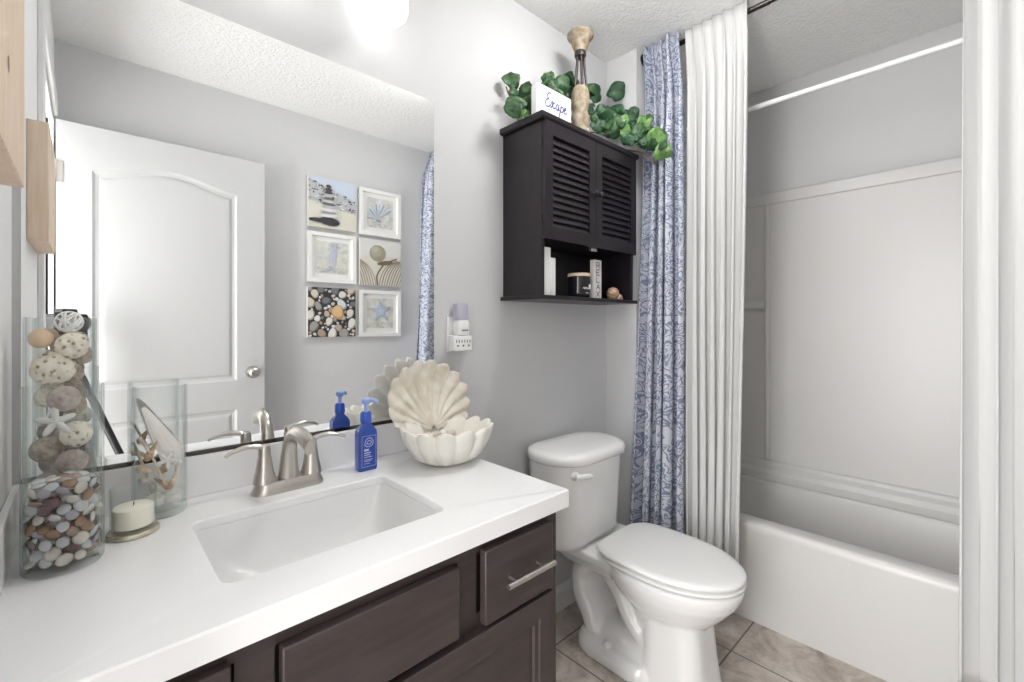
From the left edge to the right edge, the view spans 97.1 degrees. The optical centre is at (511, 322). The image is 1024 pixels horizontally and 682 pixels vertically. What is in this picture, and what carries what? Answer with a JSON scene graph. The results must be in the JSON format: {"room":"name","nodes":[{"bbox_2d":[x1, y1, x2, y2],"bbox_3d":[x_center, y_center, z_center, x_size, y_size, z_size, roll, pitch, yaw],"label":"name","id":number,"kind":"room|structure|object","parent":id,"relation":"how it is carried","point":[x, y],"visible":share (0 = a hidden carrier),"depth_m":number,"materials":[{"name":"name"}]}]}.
{"room":"bathroom","nodes":[
{"label":"bathroom","id":0,"kind":"room"},
{"bbox_2d":[0,185,11,510],"bbox_3d":[-0.433,-0.013,0.241,0.100,2.405,1.526,0,0,-43],"label":"wall","id":1,"kind":"structure","parent":0,"point":[5,191],"depth_m":0.77,"materials":[{"name":"white paint"}]},
{"bbox_2d":[0,0,24,187],"bbox_3d":[-0.610,-0.336,0.528,0.036,0.288,0.285,0,0,-43],"label":"wooden sign","id":2,"kind":"object","parent":1,"relation":"attached to","point":[12,12],"visible":1,"depth_m":0.55,"materials":[{"name":"brown wood"}]},
{"bbox_2d":[12,0,606,585],"bbox_3d":[0.018,-0.013,1.783,2.870,2.405,0.100,0,0,-43],"label":"wall","id":3,"kind":"structure","parent":0,"point":[537,371],"depth_m":1.58,"materials":[{"name":"grey paint"}]},
{"bbox_2d":[21,423,407,534],"bbox_3d":[-0.578,0.344,1.144,0.902,0.092,0.012,0,0,-43],"label":"backsplash","id":4,"kind":"structure","parent":3,"relation":"attached to","point":[203,474],"depth_m":1.04,"materials":[{"name":"white stone"}]},
{"bbox_2d":[21,0,433,483],"bbox_3d":[-0.580,-0.207,1.145,0.902,1.010,0.009,0,0,-43],"label":"wall mirror","id":5,"kind":"object","parent":3,"relation":"attached to","point":[237,220],"visible":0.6,"depth_m":1.04,"materials":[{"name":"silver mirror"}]},
{"bbox_2d":[364,0,407,28],"bbox_3d":[-0.533,-0.914,1.076,0.660,0.202,0.173,0,0,-43],"label":"vanity light","id":6,"kind":"object","parent":3,"relation":"attached to","point":[390,14],"visible":1,"depth_m":1.20,"materials":[{"name":"white glass"}]},
{"bbox_2d":[446,317,458,351],"bbox_3d":[-0.188,0.037,1.514,0.074,0.117,0.008,0,0,-43],"label":"wall outlet","id":7,"kind":"object","parent":3,"relation":"attached to","point":[449,320],"visible":0.34,"depth_m":1.49,"materials":[{"name":"white plastic"}]},
{"bbox_2d":[448,335,471,351],"bbox_3d":[-0.172,0.067,1.494,0.077,0.054,0.042,0,0,-43],"label":"adapter","id":8,"kind":"object","parent":7,"relation":"attached to","point":[455,342],"visible":1,"depth_m":1.48,"materials":[{"name":"white plastic"}]},
{"bbox_2d":[453,303,468,334],"bbox_3d":[-0.168,-0.012,1.498,0.046,0.104,0.042,0,0,-43],"label":"air freshener","id":9,"kind":"object","parent":8,"relation":"attached to","point":[460,311],"visible":0.99,"depth_m":1.49,"materials":[{"name":"white plastic"}]},
{"bbox_2d":[556,577,575,613],"bbox_3d":[0.093,1.140,1.776,0.971,0.100,0.014,0,0,-43],"label":"baseboard","id":10,"kind":"structure","parent":3,"relation":"attached to","point":[565,596],"depth_m":1.89,"materials":[{"name":"white"}]},
{"bbox_2d":[500,110,638,304],"bbox_3d":[0.253,-0.395,1.774,0.600,0.628,0.234,0,0,-43],"label":"upper cabinet","id":11,"kind":"object","parent":3,"relation":"attached to","point":[569,190],"visible":1,"depth_m":1.64,"materials":[{"name":"black wood"}]},
{"bbox_2d":[544,247,550,294],"bbox_3d":[0.077,-0.179,1.606,0.036,0.166,0.130,0,0,-43],"label":"book","id":12,"kind":"object","parent":11,"relation":"on","point":[547,251],"visible":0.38,"depth_m":1.56,"materials":[{"name":"white paper"}]},
{"bbox_2d":[531,82,570,122],"bbox_3d":[0.142,-0.766,1.611,0.184,0.114,0.026,0,0,-43],"label":"block","id":13,"kind":"object","parent":11,"relation":"on","point":[543,97],"visible":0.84,"depth_m":1.58,"materials":[{"name":"white"}]},
{"bbox_2d":[551,258,554,294],"bbox_3d":[0.100,-0.162,1.628,0.024,0.132,0.130,0,0,-43],"label":"book","id":14,"kind":"object","parent":11,"relation":"on","point":[552,259],"visible":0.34,"depth_m":1.58,"materials":[{"name":"white paper"}]},
{"bbox_2d":[568,273,590,297],"bbox_3d":[0.260,-0.143,1.749,0.089,0.095,0.089,0,0,-43],"label":"candle jar","id":15,"kind":"object","parent":11,"relation":"on","point":[579,285],"visible":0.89,"depth_m":1.71,"materials":[{"name":"black glass"}]},
{"bbox_2d":[567,26,593,131],"bbox_3d":[0.268,-0.921,1.770,0.104,0.424,0.104,0,0,-43],"label":"candlestick","id":16,"kind":"object","parent":11,"relation":"on","point":[579,37],"visible":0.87,"depth_m":1.74,"materials":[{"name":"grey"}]},
{"bbox_2d":[567,26,593,52],"bbox_3d":[0.268,-1.097,1.770,0.102,0.072,0.102,0,0,-43],"label":"cup","id":17,"kind":"object","parent":16,"relation":"on","point":[580,37],"depth_m":1.74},
{"bbox_2d":[501,71,672,162],"bbox_3d":[0.265,-0.867,1.794,0.750,0.418,0.294,0,0,-26],"label":"trailing plant","id":18,"kind":"object","parent":11,"relation":"on","point":[614,121],"visible":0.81,"depth_m":1.85,"materials":[{"name":"green plant"}]},
{"bbox_2d":[590,260,600,297],"bbox_3d":[0.330,-0.171,1.779,0.047,0.152,0.023,0,0,-43],"label":"block","id":19,"kind":"object","parent":11,"relation":"on","point":[595,265],"visible":0.79,"depth_m":1.76,"materials":[{"name":"white wood"}]},
{"bbox_2d":[606,287,622,299],"bbox_3d":[0.425,-0.122,1.886,0.063,0.058,0.060,0,0,-43],"label":"shell","id":20,"kind":"object","parent":11,"relation":"on","point":[612,293],"visible":0.89,"depth_m":1.87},
{"bbox_2d":[607,48,686,525],"bbox_3d":[0.787,-0.013,2.330,0.799,2.405,0.158,0,0,-43],"label":"wall","id":21,"kind":"structure","parent":0,"point":[622,319],"depth_m":2.04,"materials":[{"name":"grey paint"}]},
{"bbox_2d":[640,0,776,66],"bbox_3d":[1.061,-1.183,1.541,0.052,0.052,1.368,0,0,-43],"label":"curtain rod","id":22,"kind":"object","parent":21,"relation":"attached to","point":[764,3],"visible":0.37,"depth_m":1.69,"materials":[{"name":"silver metal"}]},
{"bbox_2d":[630,29,685,532],"bbox_3d":[0.634,-0.097,1.950,0.220,2.234,0.176,0,0,35],"label":"curtain","id":23,"kind":"object","parent":22,"relation":"hanging from","point":[658,455],"visible":0.88,"depth_m":1.93,"materials":[{"name":"fabric"}]},
{"bbox_2d":[685,0,747,562],"bbox_3d":[0.817,-0.092,1.797,0.078,2.244,0.243,0,0,-43],"label":"curtain","id":24,"kind":"object","parent":22,"relation":"hanging from","point":[717,47],"visible":0.93,"depth_m":1.79,"materials":[{"name":"fabric"}]},
{"bbox_2d":[958,0,1023,681],"bbox_3d":[1.355,-0.092,1.226,0.062,2.244,0.206,0,0,-43],"label":"curtain","id":25,"kind":"object","parent":22,"relation":"hanging from","point":[991,486],"visible":1,"depth_m":1.25,"materials":[{"name":"fabric"}]},
{"bbox_2d":[685,37,962,131],"bbox_3d":[1.186,-0.885,1.658,0.044,0.044,1.368,0,0,-43],"label":"tension rod","id":26,"kind":"object","parent":21,"relation":"attached to","point":[959,41],"visible":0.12,"depth_m":1.59,"materials":[{"name":"white"}]},
{"bbox_2d":[556,601,886,681],"bbox_3d":[0.138,1.215,0.780,4.070,0.050,1.726,0,0,-43],"label":"floor","id":27,"kind":"structure","parent":0,"point":[748,650],"depth_m":1.60,"materials":[{"name":"beige tile"}]},
{"bbox_2d":[26,512,556,681],"bbox_3d":[-0.386,0.810,0.929,0.888,0.760,0.586,0,0,-43],"label":"vanity cabinet","id":28,"kind":"object","parent":27,"relation":"on","point":[486,612],"visible":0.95,"depth_m":0.82,"materials":[{"name":"brown wood"}]},
{"bbox_2d":[0,450,568,681],"bbox_3d":[-0.392,0.410,0.946,0.926,0.040,0.555,0,0,-43],"label":"countertop","id":29,"kind":"structure","parent":28,"relation":"on","point":[154,607],"depth_m":0.69,"materials":[{"name":"white stone"}]},
{"bbox_2d":[0,484,20,596],"bbox_3d":[-0.729,0.344,0.636,0.011,0.092,0.546,0,0,-43],"label":"side splash","id":30,"kind":"object","parent":29,"relation":"on","point":[10,513],"visible":1,"depth_m":0.72,"materials":[{"name":"white stone"}]},
{"bbox_2d":[105,520,159,541],"bbox_3d":[-0.703,0.385,0.840,0.078,0.010,0.078,0,0,-43],"label":"candle stand","id":31,"kind":"object","parent":29,"relation":"on","point":[111,536],"visible":0.63,"depth_m":0.82,"materials":[{"name":"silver metal"}]},
{"bbox_2d":[111,499,153,531],"bbox_3d":[-0.703,0.342,0.840,0.069,0.077,0.069,0,0,-43],"label":"candle","id":32,"kind":"object","parent":31,"relation":"on","point":[135,514],"visible":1,"depth_m":0.82,"materials":[{"name":"white wax"}]},
{"bbox_2d":[224,426,345,497],"bbox_3d":[-0.524,0.312,1.067,0.198,0.155,0.190,0,0,0],"label":"faucet","id":33,"kind":"object","parent":29,"relation":"on","point":[288,478],"visible":1,"depth_m":1.04,"materials":[{"name":"silver metal"}]},
{"bbox_2d":[195,483,438,582],"bbox_3d":[-0.380,0.492,0.915,0.455,0.166,0.326,0,0,-43],"label":"sink basin","id":34,"kind":"object","parent":29,"relation":"in","point":[238,550],"visible":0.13,"depth_m":1.01,"materials":[{"name":"white ceramic"}]},
{"bbox_2d":[355,398,377,471],"bbox_3d":[-0.388,0.295,1.206,0.055,0.190,0.036,0,0,-43],"label":"soap bottle","id":35,"kind":"object","parent":29,"relation":"on","point":[366,433],"visible":1,"depth_m":1.19,"materials":[{"name":"blue plastic"}]},
{"bbox_2d":[387,360,493,466],"bbox_3d":[-0.187,0.250,1.280,0.270,0.279,0.262,0,0,-36],"label":"shell dish","id":36,"kind":"object","parent":29,"relation":"on","point":[428,402],"visible":1,"depth_m":1.33,"materials":[{"name":"white ceramic"}]},
{"bbox_3d":[-0.724,0.245,0.730,0.098,0.290,0.098,0,0,-43],"label":"glass vase","id":37,"kind":"object","parent":29,"relation":"on","visible":0},
{"bbox_2d":[23,559,36,569],"bbox_3d":[-0.735,0.366,0.690,0.020,0.015,0.014,0,0,19],"label":"pebble","id":38,"kind":"object","parent":37,"relation":"in","point":[27,565],"visible":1,"depth_m":0.69,"materials":[{"name":"beige"}]},
{"bbox_2d":[24,523,37,536],"bbox_3d":[-0.736,0.316,0.692,0.021,0.018,0.011,0,0,16],"label":"pebble","id":39,"kind":"object","parent":37,"relation":"in","point":[29,529],"visible":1,"depth_m":0.69,"materials":[{"name":"brown"}]},
{"bbox_2d":[24,506,37,515],"bbox_3d":[-0.736,0.287,0.692,0.018,0.018,0.007,0,0,-13],"label":"pebble","id":40,"kind":"object","parent":37,"relation":"in","point":[29,511],"visible":1,"depth_m":0.69,"materials":[{"name":"white"}]},
{"bbox_2d":[26,489,36,499],"bbox_3d":[-0.734,0.262,0.692,0.020,0.019,0.010,0,0,16],"label":"pebble","id":41,"kind":"object","parent":37,"relation":"in","point":[31,493],"visible":1,"depth_m":0.69,"materials":[{"name":"beige"}]},
{"bbox_2d":[27,502,42,507],"bbox_3d":[-0.727,0.277,0.689,0.018,0.013,0.014,0,0,-4],"label":"pebble","id":42,"kind":"object","parent":37,"relation":"in","point":[31,504],"visible":1,"depth_m":0.69,"materials":[{"name":"beige"}]},
{"bbox_2d":[28,550,44,561],"bbox_3d":[-0.724,0.355,0.689,0.018,0.014,0.013,0,0,-20],"label":"pebble","id":43,"kind":"object","parent":37,"relation":"in","point":[35,556],"visible":1,"depth_m":0.69,"materials":[{"name":"white"}]},
{"bbox_2d":[30,482,46,489],"bbox_3d":[-0.735,0.254,0.702,0.019,0.008,0.019,0,0,41],"label":"pebble","id":44,"kind":"object","parent":37,"relation":"in","point":[39,485],"visible":1,"depth_m":0.70,"materials":[{"name":"white"}]},
{"bbox_2d":[32,515,44,525],"bbox_3d":[-0.724,0.301,0.691,0.018,0.016,0.010,0,0,8],"label":"pebble","id":45,"kind":"object","parent":37,"relation":"in","point":[37,520],"visible":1,"depth_m":0.69,"materials":[{"name":"beige"}]},
{"bbox_2d":[36,489,50,498],"bbox_3d":[-0.716,0.261,0.690,0.017,0.016,0.007,0,0,-33],"label":"pebble","id":46,"kind":"object","parent":37,"relation":"in","point":[44,493],"visible":1,"depth_m":0.69,"materials":[{"name":"grey"}]},
{"bbox_2d":[37,525,50,534],"bbox_3d":[-0.715,0.316,0.691,0.016,0.012,0.013,0,0,-21],"label":"pebble","id":47,"kind":"object","parent":37,"relation":"in","point":[44,529],"visible":1,"depth_m":0.69,"materials":[{"name":"brown"}]},
{"bbox_2d":[36,506,51,516],"bbox_3d":[-0.715,0.288,0.691,0.018,0.018,0.006,0,0,-30],"label":"pebble","id":48,"kind":"object","parent":37,"relation":"in","point":[42,511],"visible":1,"depth_m":0.69,"materials":[{"name":"red"}]},
{"bbox_2d":[38,540,51,551],"bbox_3d":[-0.714,0.341,0.691,0.018,0.017,0.007,0,0,-10],"label":"pebble","id":49,"kind":"object","parent":37,"relation":"in","point":[44,546],"visible":1,"depth_m":0.69,"materials":[{"name":"white"}]},
{"bbox_2d":[38,558,52,568],"bbox_3d":[-0.714,0.367,0.692,0.017,0.017,0.007,0,0,-19],"label":"pebble","id":50,"kind":"object","parent":37,"relation":"in","point":[43,564],"visible":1,"depth_m":0.69,"materials":[{"name":"white"}]},
{"bbox_2d":[43,482,58,491],"bbox_3d":[-0.715,0.255,0.701,0.019,0.011,0.017,0,0,-21],"label":"pebble","id":51,"kind":"object","parent":37,"relation":"in","point":[51,487],"visible":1,"depth_m":0.70,"materials":[{"name":"white"}]},
{"bbox_2d":[43,547,61,561],"bbox_3d":[-0.706,0.355,0.694,0.021,0.019,0.011,0,0,-34],"label":"pebble","id":52,"kind":"object","parent":37,"relation":"in","point":[53,553],"visible":1,"depth_m":0.69,"materials":[{"name":"beige"}]},
{"bbox_2d":[44,530,60,539],"bbox_3d":[-0.707,0.325,0.695,0.020,0.018,0.010,0,0,-17],"label":"pebble","id":53,"kind":"object","parent":37,"relation":"in","point":[51,534],"visible":1,"depth_m":0.69,"materials":[{"name":"brown"}]},
{"bbox_2d":[44,496,61,508],"bbox_3d":[-0.706,0.276,0.695,0.020,0.017,0.013,0,0,-17],"label":"pebble","id":54,"kind":"object","parent":37,"relation":"in","point":[52,502],"visible":1,"depth_m":0.69,"materials":[{"name":"red"}]},
{"bbox_2d":[48,515,60,521],"bbox_3d":[-0.704,0.301,0.696,0.016,0.014,0.009,0,0,-28],"label":"pebble","id":55,"kind":"object","parent":37,"relation":"in","point":[52,518],"visible":1,"depth_m":0.69,"materials":[{"name":"white"}]},
{"bbox_2d":[55,537,69,547],"bbox_3d":[-0.696,0.340,0.701,0.017,0.017,0.006,0,0,-28],"label":"pebble","id":56,"kind":"object","parent":37,"relation":"in","point":[62,542],"visible":1,"depth_m":0.70,"materials":[{"name":"white"}]},
{"bbox_2d":[55,487,69,494],"bbox_3d":[-0.698,0.261,0.701,0.018,0.016,0.011,0,0,-21],"label":"pebble","id":57,"kind":"object","parent":37,"relation":"in","point":[60,490],"visible":1,"depth_m":0.70,"materials":[{"name":"grey"}]},
{"bbox_2d":[37,483,88,565],"bbox_3d":[-0.724,0.320,0.730,0.060,0.116,0.060,0,0,-43],"label":"pebbles","id":58,"kind":"object","parent":37,"relation":"in","point":[46,521],"visible":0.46,"depth_m":0.71,"materials":[{"name":"stone"}]},
{"bbox_2d":[56,521,69,531],"bbox_3d":[-0.696,0.316,0.701,0.006,0.016,0.016,0,0,41],"label":"pebble","id":59,"kind":"object","parent":37,"relation":"in","point":[63,526],"visible":1,"depth_m":0.70,"materials":[{"name":"white"}]},
{"bbox_2d":[56,503,71,514],"bbox_3d":[-0.696,0.289,0.702,0.018,0.015,0.012,0,0,-30],"label":"pebble","id":60,"kind":"object","parent":37,"relation":"in","point":[63,509],"visible":1,"depth_m":0.70,"materials":[{"name":"white"}]},
{"bbox_2d":[55,553,73,566],"bbox_3d":[-0.694,0.367,0.701,0.009,0.021,0.021,0,0,33],"label":"pebble","id":61,"kind":"object","parent":37,"relation":"in","point":[64,559],"visible":1,"depth_m":0.70,"materials":[{"name":"beige"}]},
{"bbox_2d":[62,479,78,487],"bbox_3d":[-0.698,0.253,0.714,0.017,0.012,0.019,0,0,16],"label":"pebble","id":62,"kind":"object","parent":37,"relation":"in","point":[69,483],"visible":1,"depth_m":0.71,"materials":[{"name":"brown"}]},
{"bbox_2d":[62,545,80,553],"bbox_3d":[-0.691,0.355,0.709,0.021,0.017,0.013,0,0,-44],"label":"pebble","id":63,"kind":"object","parent":37,"relation":"in","point":[72,549],"visible":1,"depth_m":0.71,"materials":[{"name":"red"}]},
{"bbox_2d":[65,525,78,536],"bbox_3d":[-0.689,0.326,0.709,0.010,0.016,0.018,0,0,9],"label":"pebble","id":64,"kind":"object","parent":37,"relation":"in","point":[73,530],"visible":1,"depth_m":0.71,"materials":[{"name":"beige"}]},
{"bbox_2d":[65,509,79,519],"bbox_3d":[-0.689,0.300,0.709,0.006,0.018,0.018,0,0,37],"label":"pebble","id":65,"kind":"object","parent":37,"relation":"in","point":[72,514],"visible":1,"depth_m":0.71,"materials":[{"name":"grey"}]},
{"bbox_2d":[66,495,79,502],"bbox_3d":[-0.689,0.276,0.709,0.016,0.015,0.009,0,0,-28],"label":"pebble","id":66,"kind":"object","parent":37,"relation":"in","point":[73,498],"visible":1,"depth_m":0.71,"materials":[{"name":"beige"}]},
{"bbox_2d":[74,549,85,559],"bbox_3d":[-0.686,0.367,0.718,0.007,0.015,0.016,0,0,15],"label":"pebble","id":67,"kind":"object","parent":37,"relation":"in","point":[81,553],"visible":1,"depth_m":0.72,"materials":[{"name":"beige"}]},
{"bbox_2d":[72,530,89,544],"bbox_3d":[-0.685,0.341,0.718,0.008,0.021,0.021,0,0,35],"label":"pebble","id":68,"kind":"object","parent":37,"relation":"in","point":[82,536],"visible":1,"depth_m":0.72,"materials":[{"name":"beige"}]},
{"bbox_2d":[75,516,86,526],"bbox_3d":[-0.685,0.316,0.719,0.007,0.015,0.016,0,0,13],"label":"pebble","id":69,"kind":"object","parent":37,"relation":"in","point":[80,521],"visible":1,"depth_m":0.72,"materials":[{"name":"brown"}]},
{"bbox_2d":[73,498,88,510],"bbox_3d":[-0.685,0.288,0.718,0.012,0.019,0.021,0,0,6],"label":"pebble","id":70,"kind":"object","parent":37,"relation":"in","point":[81,505],"visible":1,"depth_m":0.72,"materials":[{"name":"white"}]},
{"bbox_2d":[74,481,87,493],"bbox_3d":[-0.684,0.261,0.718,0.007,0.020,0.020,0,0,13],"label":"pebble","id":71,"kind":"object","parent":37,"relation":"in","point":[80,487],"visible":1,"depth_m":0.72,"materials":[{"name":"beige"}]},
{"bbox_2d":[76,476,90,481],"bbox_3d":[-0.694,0.254,0.730,0.019,0.010,0.018,0,0,-17],"label":"pebble","id":72,"kind":"object","parent":37,"relation":"in","point":[82,478],"visible":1,"depth_m":0.73,"materials":[{"name":"white"}]},
{"bbox_2d":[80,539,92,548],"bbox_3d":[-0.685,0.355,0.728,0.012,0.013,0.017,0,0,15],"label":"pebble","id":73,"kind":"object","parent":37,"relation":"in","point":[88,543],"visible":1,"depth_m":0.73,"materials":[{"name":"white"}]},
{"bbox_2d":[80,519,93,530],"bbox_3d":[-0.685,0.326,0.728,0.013,0.016,0.019,0,0,4],"label":"pebble","id":74,"kind":"object","parent":37,"relation":"in","point":[89,525],"visible":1,"depth_m":0.73,"materials":[{"name":"brown"}]},
{"bbox_2d":[82,488,93,499],"bbox_3d":[-0.684,0.277,0.729,0.008,0.020,0.020,0,0,-6],"label":"pebble","id":75,"kind":"object","parent":37,"relation":"in","point":[88,493],"visible":1,"depth_m":0.73,"materials":[{"name":"brown"}]},
{"bbox_2d":[83,502,94,514],"bbox_3d":[-0.683,0.300,0.730,0.012,0.019,0.021,0,0,-4],"label":"pebble","id":76,"kind":"object","parent":37,"relation":"in","point":[91,506],"visible":1,"depth_m":0.73,"materials":[{"name":"beige"}]},
{"bbox_2d":[88,493,98,503],"bbox_3d":[-0.684,0.288,0.738,0.006,0.019,0.020,0,0,12],"label":"pebble","id":77,"kind":"object","parent":37,"relation":"in","point":[95,497],"visible":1,"depth_m":0.74,"materials":[{"name":"white"}]},
{"bbox_2d":[89,524,98,536],"bbox_3d":[-0.685,0.340,0.740,0.011,0.019,0.021,0,0,-20],"label":"pebble","id":78,"kind":"object","parent":37,"relation":"in","point":[94,529],"visible":1,"depth_m":0.74,"materials":[{"name":"white"}]},
{"bbox_3d":[-0.801,0.190,0.804,0.094,0.400,0.094,0,0,-43],"label":"glass vase","id":79,"kind":"object","parent":29,"relation":"on","visible":0},
{"bbox_2d":[27,329,54,347],"bbox_3d":[-0.814,0.027,0.781,0.033,0.033,0.033,0,0,-43],"label":"decorative ball","id":80,"kind":"object","parent":79,"relation":"in","point":[39,338],"visible":1,"depth_m":0.77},
{"bbox_2d":[33,387,54,406],"bbox_3d":[-0.828,0.132,0.806,0.036,0.036,0.036,0,0,-43],"label":"decorative ball","id":81,"kind":"object","parent":79,"relation":"in","point":[39,397],"visible":0.59,"depth_m":0.79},
{"bbox_2d":[28,437,63,462],"bbox_3d":[-0.818,0.222,0.793,0.044,0.044,0.044,0,0,-43],"label":"decorative ball","id":82,"kind":"object","parent":79,"relation":"in","point":[45,449],"visible":0.99,"depth_m":0.78,"materials":[{"name":"stone"}]},
{"bbox_2d":[33,471,59,487],"bbox_3d":[-0.815,0.285,0.794,0.046,0.046,0.046,0,0,-43],"label":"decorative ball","id":83,"kind":"object","parent":79,"relation":"in","point":[46,474],"visible":0.1,"depth_m":0.79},
{"bbox_2d":[28,352,76,385],"bbox_3d":[-0.803,0.080,0.791,0.060,0.060,0.059,0,0,-43],"label":"decorative ball","id":84,"kind":"object","parent":79,"relation":"in","point":[49,368],"visible":1,"depth_m":0.78,"materials":[{"name":"stone"}]},
{"bbox_2d":[33,407,75,436],"bbox_3d":[-0.785,0.168,0.777,0.052,0.050,0.012,0,0,-43],"label":"starfish","id":85,"kind":"object","parent":79,"relation":"in","point":[56,421],"visible":1,"depth_m":0.78,"materials":[{"name":"white"}]},
{"bbox_2d":[46,386,81,410],"bbox_3d":[-0.789,0.133,0.796,0.045,0.045,0.045,0,0,-43],"label":"decorative ball","id":86,"kind":"object","parent":79,"relation":"in","point":[62,398],"visible":1,"depth_m":0.79,"materials":[{"name":"stone"}]},
{"bbox_2d":[53,311,83,332],"bbox_3d":[-0.792,-0.002,0.807,0.039,0.039,0.040,0,0,-43],"label":"decorative ball","id":87,"kind":"object","parent":79,"relation":"in","point":[69,320],"visible":1,"depth_m":0.80,"materials":[{"name":"white"}]},
{"bbox_2d":[54,332,89,358],"bbox_3d":[-0.782,0.040,0.804,0.047,0.047,0.047,0,0,-43],"label":"decorative ball","id":88,"kind":"object","parent":79,"relation":"in","point":[72,345],"visible":1,"depth_m":0.79,"materials":[{"name":"stone"}]},
{"bbox_2d":[55,449,88,472],"bbox_3d":[-0.782,0.246,0.803,0.043,0.043,0.043,0,0,-43],"label":"decorative ball","id":89,"kind":"object","parent":79,"relation":"in","point":[72,459],"visible":0.9,"depth_m":0.79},
{"bbox_2d":[65,364,84,382],"bbox_3d":[-0.808,0.092,0.828,0.037,0.037,0.037,0,0,-43],"label":"decorative ball","id":90,"kind":"object","parent":79,"relation":"in","point":[79,374],"visible":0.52,"depth_m":0.83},
{"bbox_2d":[63,396,86,413],"bbox_3d":[-0.804,0.150,0.830,0.036,0.036,0.036,0,0,-43],"label":"decorative ball","id":91,"kind":"object","parent":79,"relation":"in","point":[82,405],"visible":0.42,"depth_m":0.83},
{"bbox_2d":[58,421,93,446],"bbox_3d":[-0.779,0.198,0.808,0.045,0.046,0.046,0,0,-43],"label":"decorative ball","id":92,"kind":"object","parent":79,"relation":"in","point":[81,432],"visible":1,"depth_m":0.80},
{"bbox_2d":[74,351,92,363],"bbox_3d":[-0.776,0.061,0.819,0.026,0.026,0.026,0,0,-43],"label":"decorative ball","id":93,"kind":"object","parent":79,"relation":"in","point":[88,356],"visible":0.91,"depth_m":0.81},
{"bbox_3d":[-0.723,0.259,0.929,0.091,0.262,0.091,0,0,-43],"label":"glass vase","id":94,"kind":"object","parent":29,"relation":"on","visible":0},
{"bbox_2d":[136,451,152,493],"bbox_3d":[-0.747,0.310,0.920,0.008,0.101,0.031,0,0,37],"label":"stick","id":95,"kind":"object","parent":94,"relation":"in","point":[137,453],"visible":0.73,"depth_m":0.92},
{"bbox_2d":[138,474,155,485],"bbox_3d":[-0.748,0.323,0.926,0.026,0.021,0.028,0,0,21],"label":"coral piece","id":96,"kind":"object","parent":94,"relation":"in","point":[143,481],"visible":0.98,"depth_m":0.92,"materials":[{"name":"white"}]},
{"bbox_2d":[136,464,157,472],"bbox_3d":[-0.726,0.291,0.900,0.036,0.022,0.018,0,0,-43],"label":"shell","id":97,"kind":"object","parent":94,"relation":"in","point":[142,468],"visible":1,"depth_m":0.89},
{"bbox_2d":[143,441,157,461],"bbox_3d":[-0.721,0.255,0.898,0.018,0.038,0.021,0,0,1],"label":"shell","id":98,"kind":"object","parent":94,"relation":"in","point":[148,456],"visible":1,"depth_m":0.89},
{"bbox_2d":[138,437,165,483],"bbox_3d":[-0.715,0.273,0.898,0.045,0.099,0.008,0,0,-21],"label":"stick","id":99,"kind":"object","parent":94,"relation":"in","point":[142,441],"visible":1,"depth_m":0.90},
{"bbox_2d":[143,492,164,506],"bbox_3d":[-0.719,0.356,0.906,0.041,0.030,0.033,0,0,-43],"label":"coral piece","id":100,"kind":"object","parent":94,"relation":"in","point":[158,498],"visible":0.65,"depth_m":0.90,"materials":[{"name":"white"}]},
{"bbox_2d":[147,485,164,495],"bbox_3d":[-0.734,0.354,0.944,0.038,0.029,0.036,0,0,3],"label":"coral piece","id":101,"kind":"object","parent":94,"relation":"in","point":[159,488],"visible":0.28,"depth_m":0.94,"materials":[{"name":"white"}]},
{"bbox_2d":[153,478,172,489],"bbox_3d":[-0.702,0.323,0.912,0.031,0.029,0.016,0,0,-17],"label":"shell","id":102,"kind":"object","parent":94,"relation":"in","point":[168,485],"visible":1,"depth_m":0.91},
{"bbox_2d":[141,407,184,463],"bbox_3d":[-0.709,0.229,0.921,0.071,0.124,0.015,0,0,-43],"label":"shell","id":103,"kind":"object","parent":94,"relation":"in","point":[166,443],"visible":1,"depth_m":0.92,"materials":[{"name":"white"}]},
{"bbox_2d":[156,451,177,468],"bbox_3d":[-0.693,0.277,0.909,0.036,0.034,0.009,0,0,-43],"label":"starfish","id":104,"kind":"object","parent":94,"relation":"in","point":[166,459],"visible":1,"depth_m":0.91,"materials":[{"name":"white"}]},
{"bbox_2d":[161,487,183,502],"bbox_3d":[-0.700,0.354,0.930,0.037,0.029,0.034,0,0,-6],"label":"coral piece","id":105,"kind":"object","parent":94,"relation":"in","point":[174,494],"visible":0.99,"depth_m":0.92,"materials":[{"name":"white"}]},
{"bbox_2d":[527,431,746,681],"bbox_3d":[0.419,0.823,1.583,0.446,0.734,0.704,0,0,-43],"label":"toilet","id":106,"kind":"object","parent":27,"relation":"on","point":[650,598],"visible":0.98,"depth_m":1.55,"materials":[{"name":"white ceramic"}]},
{"bbox_2d":[684,474,958,681],"bbox_3d":[1.367,0.993,1.829,0.638,0.395,1.364,0,0,-43],"label":"bathtub","id":107,"kind":"object","parent":27,"relation":"on","point":[873,589],"visible":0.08,"depth_m":1.66,"materials":[{"name":"ceramic"}]},
{"bbox_2d":[685,157,961,523],"bbox_3d":[1.390,0.065,1.850,0.580,1.456,1.368,0,0,-43],"label":"tub surround","id":108,"kind":"object","parent":107,"relation":"on","point":[852,336],"visible":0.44,"depth_m":2.04,"materials":[{"name":"white plastic"}]},
{"bbox_2d":[744,301,764,308],"bbox_3d":[1.206,-0.093,2.412,0.028,0.043,0.258,0,0,-43],"label":"shelf","id":109,"kind":"object","parent":108,"relation":"attached to","point":[747,304],"depth_m":2.34,"materials":[{"name":"grey plastic"}]},
{"bbox_2d":[513,0,962,94],"bbox_3d":[0.138,-1.240,0.780,4.070,0.050,1.726,0,0,-43],"label":"ceiling","id":110,"kind":"structure","parent":0,"point":[788,40],"depth_m":1.84,"materials":[{"name":"white"}]},
{"bbox_2d":[746,21,962,197],"bbox_3d":[1.583,-0.013,2.140,0.100,2.405,1.526,0,0,-43],"label":"wall","id":111,"kind":"structure","parent":0,"point":[907,114],"depth_m":2.05,"materials":[{"name":"grey paint"}]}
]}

